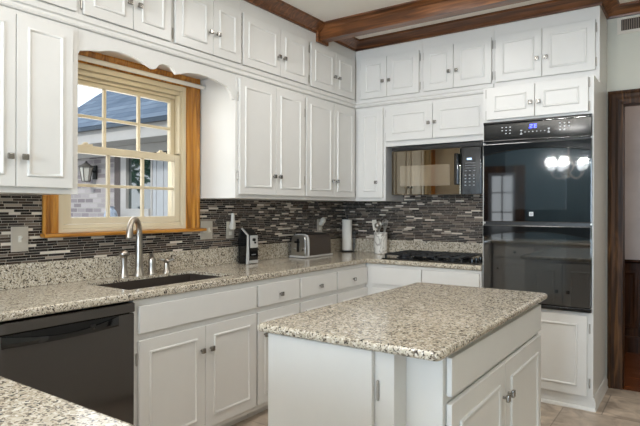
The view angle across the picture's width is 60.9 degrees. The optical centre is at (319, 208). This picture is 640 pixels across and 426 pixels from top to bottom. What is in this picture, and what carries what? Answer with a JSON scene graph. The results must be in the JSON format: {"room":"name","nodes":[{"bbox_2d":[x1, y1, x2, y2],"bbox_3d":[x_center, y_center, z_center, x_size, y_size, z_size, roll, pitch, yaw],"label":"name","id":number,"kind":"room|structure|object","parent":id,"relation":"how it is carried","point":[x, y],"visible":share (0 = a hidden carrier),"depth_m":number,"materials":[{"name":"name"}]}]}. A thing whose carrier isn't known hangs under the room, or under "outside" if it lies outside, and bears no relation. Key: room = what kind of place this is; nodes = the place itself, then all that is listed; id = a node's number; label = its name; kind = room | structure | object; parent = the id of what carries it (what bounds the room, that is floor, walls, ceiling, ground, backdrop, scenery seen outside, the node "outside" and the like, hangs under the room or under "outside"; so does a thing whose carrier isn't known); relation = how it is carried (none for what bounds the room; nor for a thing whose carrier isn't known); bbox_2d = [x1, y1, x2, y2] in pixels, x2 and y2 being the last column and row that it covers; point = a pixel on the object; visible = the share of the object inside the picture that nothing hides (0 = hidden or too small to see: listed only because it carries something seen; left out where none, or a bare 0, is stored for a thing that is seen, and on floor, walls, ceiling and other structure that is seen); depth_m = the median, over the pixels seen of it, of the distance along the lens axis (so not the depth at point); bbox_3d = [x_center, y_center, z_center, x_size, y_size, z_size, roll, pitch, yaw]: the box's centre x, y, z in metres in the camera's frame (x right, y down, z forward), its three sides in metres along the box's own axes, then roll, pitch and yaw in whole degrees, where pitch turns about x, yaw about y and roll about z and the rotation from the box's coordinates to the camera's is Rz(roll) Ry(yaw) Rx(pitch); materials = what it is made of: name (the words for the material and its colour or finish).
{"room":"kitchen","nodes":[
{"label":"kitchen","id":0,"kind":"room"},
{"bbox_2d":[71,156,113,216],"bbox_3d":[-4.494,0.357,8.911,4.250,2.420,0.300,0,0,35],"label":"wall","id":1,"kind":"structure","parent":0,"point":[89,201],"depth_m":7.87,"materials":[{"name":"brick"}]},
{"bbox_2d":[78,161,96,181],"bbox_3d":[-3.304,-0.530,7.756,0.200,0.300,0.236,0,0,35],"label":"wall lantern","id":2,"kind":"object","parent":1,"relation":"attached to","point":[87,170],"visible":1,"depth_m":7.69,"materials":[{"name":"grey metal"}]},
{"bbox_2d":[78,121,166,158],"bbox_3d":[-3.194,-0.889,7.728,7.930,0.320,0.760,0,0,35],"label":"trim","id":3,"kind":"structure","parent":1,"relation":"attached to","point":[151,139],"depth_m":6.89,"materials":[{"name":"white"}]},
{"bbox_2d":[78,91,166,131],"bbox_3d":[-0.819,-2.721,8.271,4.660,3.425,4.520,0,0,35],"label":"roof","id":4,"kind":"structure","parent":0,"point":[119,106],"depth_m":7.10,"materials":[{"name":"blue stone"}]},
{"bbox_2d":[0,194,342,264],"bbox_3d":[-1.259,-0.084,3.407,0.168,2.820,5.000,0,0,35],"label":"backsplash","id":5,"kind":"structure","parent":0,"point":[273,221],"depth_m":3.75,"materials":[{"name":"multicoloured tile"}]},
{"bbox_2d":[11,226,27,251],"bbox_3d":[-1.550,0.159,2.820,0.025,0.130,0.088,0,0,35],"label":"wall switch","id":6,"kind":"object","parent":5,"relation":"attached to","point":[19,235],"visible":1,"depth_m":2.82,"materials":[{"name":"beige plastic"}]},
{"bbox_2d":[0,5,77,194],"bbox_3d":[-1.594,-0.489,2.433,0.390,0.834,0.918,0,0,35],"label":"upper cabinet","id":7,"kind":"object","parent":5,"relation":"attached to","point":[39,55],"visible":1,"depth_m":2.54,"materials":[{"name":"white paint"}]},
{"bbox_2d":[78,28,234,99],"bbox_3d":[-0.900,-0.816,3.197,0.024,0.176,1.126,0,0,35],"label":"window valance","id":8,"kind":"object","parent":7,"relation":"attached to","point":[87,40],"visible":1,"depth_m":3.10,"materials":[{"name":"white paint"}]},
{"bbox_2d":[0,0,493,108],"bbox_3d":[-0.294,-0.938,2.950,1.250,0.068,3.950,0,0,35],"label":"trim","id":9,"kind":"structure","parent":7,"relation":"attached to","point":[35,7],"depth_m":3.38,"materials":[{"name":"white paint"}]},
{"bbox_2d":[2,0,77,26],"bbox_3d":[-1.595,-1.167,2.436,0.398,0.515,0.919,0,0,35],"label":"upper cabinet","id":10,"kind":"object","parent":5,"relation":"attached to","point":[70,5],"visible":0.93,"depth_m":2.65,"materials":[{"name":"white paint"}]},
{"bbox_2d":[78,120,166,132],"bbox_3d":[-2.148,-1.036,6.500,4.750,0.050,0.059,0,0,35],"label":"trim","id":11,"kind":"structure","parent":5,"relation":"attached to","point":[159,120],"depth_m":6.72,"materials":[{"name":"white wood"}]},
{"bbox_2d":[40,51,206,237],"bbox_3d":[-1.210,-0.389,3.420,0.212,1.094,1.156,0,0,35],"label":"window","id":12,"kind":"structure","parent":5,"relation":"in","point":[182,156],"depth_m":3.51,"materials":[{"name":"brown wood"}]},
{"bbox_2d":[78,54,205,89],"bbox_3d":[-1.137,-0.848,3.363,0.035,0.036,1.126,0,0,35],"label":"curtain rod","id":13,"kind":"object","parent":12,"relation":"attached to","point":[80,57],"visible":0.65,"depth_m":3.37,"materials":[{"name":"white metal"}]},
{"bbox_2d":[77,0,170,62],"bbox_3d":[-1.166,-1.165,3.053,0.398,0.515,0.583,0,0,35],"label":"upper cabinet","id":14,"kind":"object","parent":5,"relation":"attached to","point":[152,18],"visible":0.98,"depth_m":2.99,"materials":[{"name":"white paint"}]},
{"bbox_2d":[137,0,240,80],"bbox_3d":[-0.831,-1.165,3.534,0.398,0.515,0.587,0,0,35],"label":"upper cabinet","id":15,"kind":"object","parent":5,"relation":"attached to","point":[210,27],"visible":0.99,"depth_m":3.44,"materials":[{"name":"white paint"}]},
{"bbox_2d":[200,221,212,239],"bbox_3d":[-0.805,0.155,3.892,0.024,0.130,0.116,0,0,35],"label":"wall switch","id":16,"kind":"object","parent":5,"relation":"attached to","point":[208,234],"visible":0.87,"depth_m":3.90,"materials":[{"name":"beige plastic"}]},
{"bbox_2d":[226,221,233,238],"bbox_3d":[-0.673,0.161,4.095,0.007,0.128,0.082,0,0,35],"label":"wall outlet","id":17,"kind":"object","parent":5,"relation":"attached to","point":[229,233],"visible":0.84,"depth_m":4.08,"materials":[{"name":"beige plastic"}]},
{"bbox_2d":[230,213,235,229],"bbox_3d":[-0.654,0.096,4.083,0.037,0.122,0.038,0,0,35],"label":"air freshener","id":18,"kind":"object","parent":17,"relation":"attached to","point":[232,223],"visible":1,"depth_m":4.07,"materials":[{"name":"white plastic"}]},
{"bbox_2d":[200,74,304,199],"bbox_3d":[-0.468,-0.486,4.051,0.390,0.834,0.766,0,0,35],"label":"upper cabinet","id":19,"kind":"object","parent":5,"relation":"attached to","point":[252,144],"visible":1,"depth_m":3.81,"materials":[{"name":"white paint"}]},
{"bbox_2d":[240,0,307,93],"bbox_3d":[-0.442,-1.164,4.094,0.398,0.515,0.776,0,0,35],"label":"upper cabinet","id":20,"kind":"object","parent":5,"relation":"attached to","point":[272,44],"visible":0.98,"depth_m":3.95,"materials":[{"name":"white paint"}]},
{"bbox_2d":[317,219,321,231],"bbox_3d":[-0.002,0.163,5.060,0.007,0.128,0.082,0,0,35],"label":"wall outlet","id":21,"kind":"object","parent":5,"relation":"attached to","point":[319,227],"visible":0.73,"depth_m":5.04,"materials":[{"name":"beige plastic"}]},
{"bbox_2d":[319,218,325,224],"bbox_3d":[0.026,0.121,5.046,0.053,0.073,0.060,0,0,35],"label":"night light","id":22,"kind":"object","parent":21,"relation":"attached to","point":[322,220],"visible":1,"depth_m":5.03,"materials":[{"name":"white plastic"}]},
{"bbox_2d":[288,94,354,200],"bbox_3d":[-0.025,-0.485,4.688,0.390,0.834,0.785,0,0,35],"label":"upper cabinet","id":23,"kind":"object","parent":5,"relation":"attached to","point":[329,127],"visible":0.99,"depth_m":4.55,"materials":[{"name":"white paint"}]},
{"bbox_2d":[308,30,354,107],"bbox_3d":[-0.011,-1.162,4.713,0.398,0.515,0.731,0,0,35],"label":"upper cabinet","id":24,"kind":"object","parent":5,"relation":"attached to","point":[331,68],"visible":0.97,"depth_m":4.57,"materials":[{"name":"white paint"}]},
{"bbox_2d":[232,352,639,425],"bbox_3d":[-0.219,1.379,1.797,6.500,0.100,10.850,0,0,35],"label":"floor","id":25,"kind":"structure","parent":0,"point":[618,407],"depth_m":3.57,"materials":[{"name":"tile"}]},
{"bbox_2d":[0,302,134,424],"bbox_3d":[-1.333,0.892,2.561,0.657,0.867,0.653,0,0,35],"label":"dishwasher","id":26,"kind":"object","parent":25,"relation":"on","point":[84,357],"visible":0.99,"depth_m":2.42,"materials":[{"name":"black metal"}]},
{"bbox_2d":[127,281,256,425],"bbox_3d":[-0.896,0.890,3.210,0.665,0.873,0.904,0,0,35],"label":"base cabinet","id":27,"kind":"object","parent":25,"relation":"on","point":[195,351],"visible":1,"depth_m":2.99,"materials":[{"name":"white paint"}]},
{"bbox_2d":[248,274,298,417],"bbox_3d":[-0.512,0.891,3.762,0.665,0.873,0.440,0,0,35],"label":"base cabinet","id":28,"kind":"object","parent":25,"relation":"on","point":[277,297],"visible":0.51,"depth_m":3.48,"materials":[{"name":"white paint"}]},
{"bbox_2d":[298,268,336,312],"bbox_3d":[-0.251,0.892,4.136,0.665,0.873,0.472,0,0,35],"label":"base cabinet","id":29,"kind":"object","parent":25,"relation":"on","point":[317,289],"visible":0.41,"depth_m":3.94,"materials":[{"name":"white paint"}]},
{"bbox_2d":[335,263,366,302],"bbox_3d":[0.017,0.893,4.521,0.665,0.873,0.468,0,0,35],"label":"base cabinet","id":30,"kind":"object","parent":25,"relation":"on","point":[351,280],"visible":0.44,"depth_m":4.33,"materials":[{"name":"white paint"}]},
{"bbox_2d":[268,304,540,425],"bbox_3d":[0.480,0.888,2.338,0.671,0.884,1.382,0,0,35],"label":"base cabinet","id":31,"kind":"object","parent":25,"relation":"on","point":[494,379],"visible":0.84,"depth_m":1.84,"materials":[{"name":"white paint"}]},
{"bbox_2d":[257,282,546,360],"bbox_3d":[0.449,0.431,2.332,0.702,0.030,1.381,0,0,35],"label":"countertop","id":32,"kind":"structure","parent":31,"relation":"on","point":[419,320],"depth_m":2.05,"materials":[{"name":"stone"}]},
{"bbox_2d":[366,263,482,294],"bbox_3d":[0.947,0.895,4.505,0.976,0.873,0.665,0,0,35],"label":"base cabinet","id":33,"kind":"object","parent":25,"relation":"on","point":[380,277],"visible":0.09,"depth_m":4.29,"materials":[{"name":"white paint"}]},
{"bbox_2d":[483,75,607,411],"bbox_3d":[1.666,0.218,4.017,0.753,2.231,0.653,0,0,35],"label":"tall cabinet","id":34,"kind":"object","parent":25,"relation":"on","point":[573,344],"visible":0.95,"depth_m":3.71,"materials":[{"name":"white paint"}]},
{"bbox_2d":[483,113,592,312],"bbox_3d":[1.655,0.032,4.010,0.718,1.313,0.620,0,0,35],"label":"double wall oven","id":35,"kind":"object","parent":34,"relation":"in","point":[537,199],"visible":0.96,"depth_m":3.74,"materials":[{"name":"black glass"}]},
{"bbox_3d":[-0.983,0.890,1.135,1.580,0.873,0.589,0,0,35],"label":"base cabinet","id":36,"kind":"object","parent":25,"relation":"on","visible":0},
{"bbox_2d":[0,238,482,425],"bbox_3d":[-0.135,0.371,2.874,2.286,0.164,4.571,0,0,35],"label":"countertop","id":37,"kind":"structure","parent":36,"relation":"on","point":[32,289],"depth_m":3.00,"materials":[{"name":"beige stone"}]},
{"bbox_2d":[119,250,128,277],"bbox_3d":[-1.171,0.329,3.254,0.058,0.166,0.059,0,0,35],"label":"sprayer","id":38,"kind":"object","parent":37,"relation":"on","point":[123,254],"visible":1,"depth_m":3.24,"materials":[{"name":"silver metal"}]},
{"bbox_2d":[126,217,144,275],"bbox_3d":[-1.115,0.230,3.285,0.068,0.363,0.196,0,0,3],"label":"faucet","id":39,"kind":"object","parent":37,"relation":"on","point":[139,271],"visible":1,"depth_m":3.33,"materials":[{"name":"silver metal"}]},
{"bbox_2d":[147,253,156,273],"bbox_3d":[-1.060,0.347,3.413,0.056,0.130,0.092,0,0,2],"label":"soap dispenser","id":40,"kind":"object","parent":37,"relation":"on","point":[151,268],"visible":1,"depth_m":3.41,"materials":[{"name":"silver metal"}]},
{"bbox_2d":[97,273,220,289],"bbox_3d":[-0.913,0.528,3.178,0.424,0.198,0.782,0,0,35],"label":"sink","id":41,"kind":"object","parent":37,"relation":"in","point":[166,280],"visible":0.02,"depth_m":3.39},
{"bbox_2d":[158,257,174,272],"bbox_3d":[-0.985,0.363,3.498,0.082,0.097,0.083,0,0,-39],"label":"tap","id":42,"kind":"object","parent":37,"relation":"on","point":[166,261],"visible":1,"depth_m":3.48,"materials":[{"name":"silver metal"}]},
{"bbox_2d":[236,228,257,263],"bbox_3d":[-0.549,0.279,4.081,0.125,0.269,0.165,0,0,35],"label":"can opener","id":43,"kind":"object","parent":37,"relation":"on","point":[247,237],"visible":1,"depth_m":4.07,"materials":[{"name":"black plastic"}]},
{"bbox_2d":[289,232,332,257],"bbox_3d":[-0.078,0.313,4.709,0.180,0.203,0.422,0,0,35],"label":"toaster","id":44,"kind":"object","parent":37,"relation":"on","point":[312,244],"visible":1,"depth_m":4.59,"materials":[{"name":"silver metal"}]},
{"bbox_2d":[340,215,355,251],"bbox_3d":[0.262,0.237,5.257,0.144,0.357,0.144,0,0,35],"label":"paper towel holder","id":45,"kind":"object","parent":37,"relation":"on","point":[346,215],"visible":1,"depth_m":5.24,"materials":[{"name":"silver metal"}]},
{"bbox_2d":[342,220,351,249],"bbox_3d":[0.262,0.254,5.257,0.096,0.294,0.096,0,0,35],"label":"paper towel roll","id":46,"kind":"object","parent":45,"relation":"on","point":[346,224],"visible":1,"depth_m":5.21,"materials":[{"name":"white paper"}]},
{"bbox_2d":[374,232,386,253],"bbox_3d":[0.560,0.317,5.027,0.124,0.196,0.124,0,0,35],"label":"utensil crock","id":47,"kind":"object","parent":37,"relation":"on","point":[380,238],"visible":0.91,"depth_m":4.97,"materials":[{"name":"white ceramic"}]},
{"bbox_2d":[372,220,377,231],"bbox_3d":[0.516,0.251,5.049,0.077,0.298,0.011,0,0,27],"label":"spatula","id":48,"kind":"object","parent":47,"relation":"in","point":[373,221],"visible":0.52,"depth_m":5.05,"materials":[{"name":"white plastic"}]},
{"bbox_2d":[382,250,482,264],"bbox_3d":[0.982,0.393,4.469,0.805,0.049,0.505,0,0,35],"label":"gas cooktop","id":49,"kind":"object","parent":37,"relation":"in","point":[410,255],"visible":0.93,"depth_m":4.37,"materials":[{"name":"black metal"}]},
{"bbox_2d":[246,0,636,55],"bbox_3d":[-0.806,-1.543,0.944,6.500,0.100,8.770,0,0,35],"label":"ceiling","id":50,"kind":"structure","parent":0,"point":[324,10],"depth_m":4.06,"materials":[{"name":"paint"}]},
{"bbox_2d":[316,0,529,45],"bbox_3d":[1.831,-1.416,3.199,4.449,0.140,0.174,0,0,35],"label":"ceiling beam","id":51,"kind":"structure","parent":50,"relation":"attached to","point":[414,12],"depth_m":4.02,"materials":[{"name":"brown wood"}]},
{"bbox_2d":[343,14,639,376],"bbox_3d":[2.229,-0.075,4.093,5.110,2.820,0.128,0,0,35],"label":"wall","id":52,"kind":"structure","parent":0,"point":[443,218],"depth_m":4.79,"materials":[{"name":"grey paint"}]},
{"bbox_2d":[355,105,402,201],"bbox_3d":[0.531,-0.483,4.959,0.308,0.834,0.390,0,0,35],"label":"upper cabinet","id":53,"kind":"object","parent":52,"relation":"attached to","point":[373,159],"visible":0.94,"depth_m":4.81,"materials":[{"name":"white paint"}]},
{"bbox_2d":[356,39,421,108],"bbox_3d":[0.674,-1.161,4.865,0.648,0.515,0.398,0,0,35],"label":"upper cabinet","id":54,"kind":"object","parent":52,"relation":"attached to","point":[396,69],"visible":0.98,"depth_m":4.71,"materials":[{"name":"white paint"}]},
{"bbox_2d":[385,94,482,147],"bbox_3d":[1.043,-0.718,4.603,0.940,0.363,0.390,0,0,35],"label":"upper cabinet","id":55,"kind":"object","parent":52,"relation":"attached to","point":[453,120],"visible":0.7,"depth_m":4.47,"materials":[{"name":"white paint"}]},
{"bbox_2d":[392,142,482,194],"bbox_3d":[1.033,-0.316,4.591,0.780,0.409,0.419,0,0,35],"label":"microwave","id":56,"kind":"object","parent":55,"relation":"attached to","point":[457,168],"visible":0.98,"depth_m":4.43,"materials":[{"name":"black glass"}]},
{"bbox_2d":[244,0,639,51],"bbox_3d":[0.921,-1.454,1.892,4.450,0.070,5.000,0,0,35],"label":"crown molding","id":57,"kind":"structure","parent":52,"relation":"attached to","point":[612,9],"depth_m":4.12,"materials":[{"name":"brown wood"}]},
{"bbox_2d":[422,26,493,100],"bbox_3d":[1.187,-1.159,4.508,0.600,0.515,0.398,0,0,35],"label":"upper cabinet","id":58,"kind":"object","parent":52,"relation":"attached to","point":[465,58],"visible":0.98,"depth_m":4.36,"materials":[{"name":"white paint"}]},
{"bbox_2d":[494,6,606,87],"bbox_3d":[1.736,-1.158,4.127,0.734,0.515,0.398,0,0,35],"label":"upper cabinet","id":59,"kind":"object","parent":52,"relation":"attached to","point":[571,44],"visible":0.98,"depth_m":3.97,"materials":[{"name":"white paint"}]},
{"bbox_2d":[607,88,639,389],"bbox_3d":[2.592,0.233,3.835,0.990,2.205,0.156,0,0,35],"label":"door frame","id":60,"kind":"structure","parent":52,"relation":"in","point":[617,100],"depth_m":4.03,"materials":[{"name":"brown wood"}]},
{"bbox_2d":[617,14,639,34],"bbox_3d":[2.358,-1.348,3.928,0.376,0.123,0.013,0,0,35],"label":"air vent","id":61,"kind":"object","parent":52,"relation":"in","point":[629,24],"visible":1,"depth_m":3.99,"materials":[{"name":"white metal"}]},
{"bbox_2d":[625,105,639,259],"bbox_3d":[3.366,-0.072,4.141,3.240,2.820,1.250,0,0,35],"label":"wall","id":62,"kind":"structure","parent":0,"point":[632,113],"depth_m":5.07,"materials":[{"name":"paint"}]},
{"bbox_2d":[625,259,639,353],"bbox_3d":[3.639,0.908,4.537,3.000,0.862,0.045,0,0,35],"label":"wainscoting","id":63,"kind":"structure","parent":62,"relation":"attached to","point":[632,267],"depth_m":5.05,"materials":[{"name":"brown wood"}]},
{"bbox_3d":[-24.465,1.565,22.602,59.830,0.100,80.000,0,0,35],"label":"patio","id":64,"kind":"object","parent":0,"visible":0},
{"bbox_2d":[104,206,117,216],"bbox_3d":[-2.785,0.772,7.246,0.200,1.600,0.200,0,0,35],"label":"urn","id":65,"kind":"object","parent":64,"relation":"on","point":[113,213],"visible":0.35,"depth_m":7.20,"materials":[{"name":"white ceramic"}]},
{"bbox_3d":[-1.287,0.366,6.666,3.580,2.420,0.320,0,0,35],"label":"wall","id":66,"kind":"structure","parent":0,"visible":0},
{"bbox_2d":[114,157,120,216],"bbox_3d":[-2.771,-0.308,7.542,0.139,0.860,0.080,0,0,35],"label":"trim","id":67,"kind":"structure","parent":66,"relation":"attached to","point":[117,160],"depth_m":7.51,"materials":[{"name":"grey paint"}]},
{"bbox_2d":[120,157,152,216],"bbox_3d":[-2.447,-0.307,7.298,0.670,0.860,0.110,0,0,35],"label":"window","id":68,"kind":"structure","parent":66,"relation":"in","point":[130,167],"depth_m":7.33,"materials":[{"name":"white"}]},
{"bbox_2d":[153,151,167,215],"bbox_3d":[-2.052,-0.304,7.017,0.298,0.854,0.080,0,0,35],"label":"door","id":69,"kind":"structure","parent":66,"relation":"in","point":[160,168],"depth_m":7.00,"materials":[{"name":"paint"}]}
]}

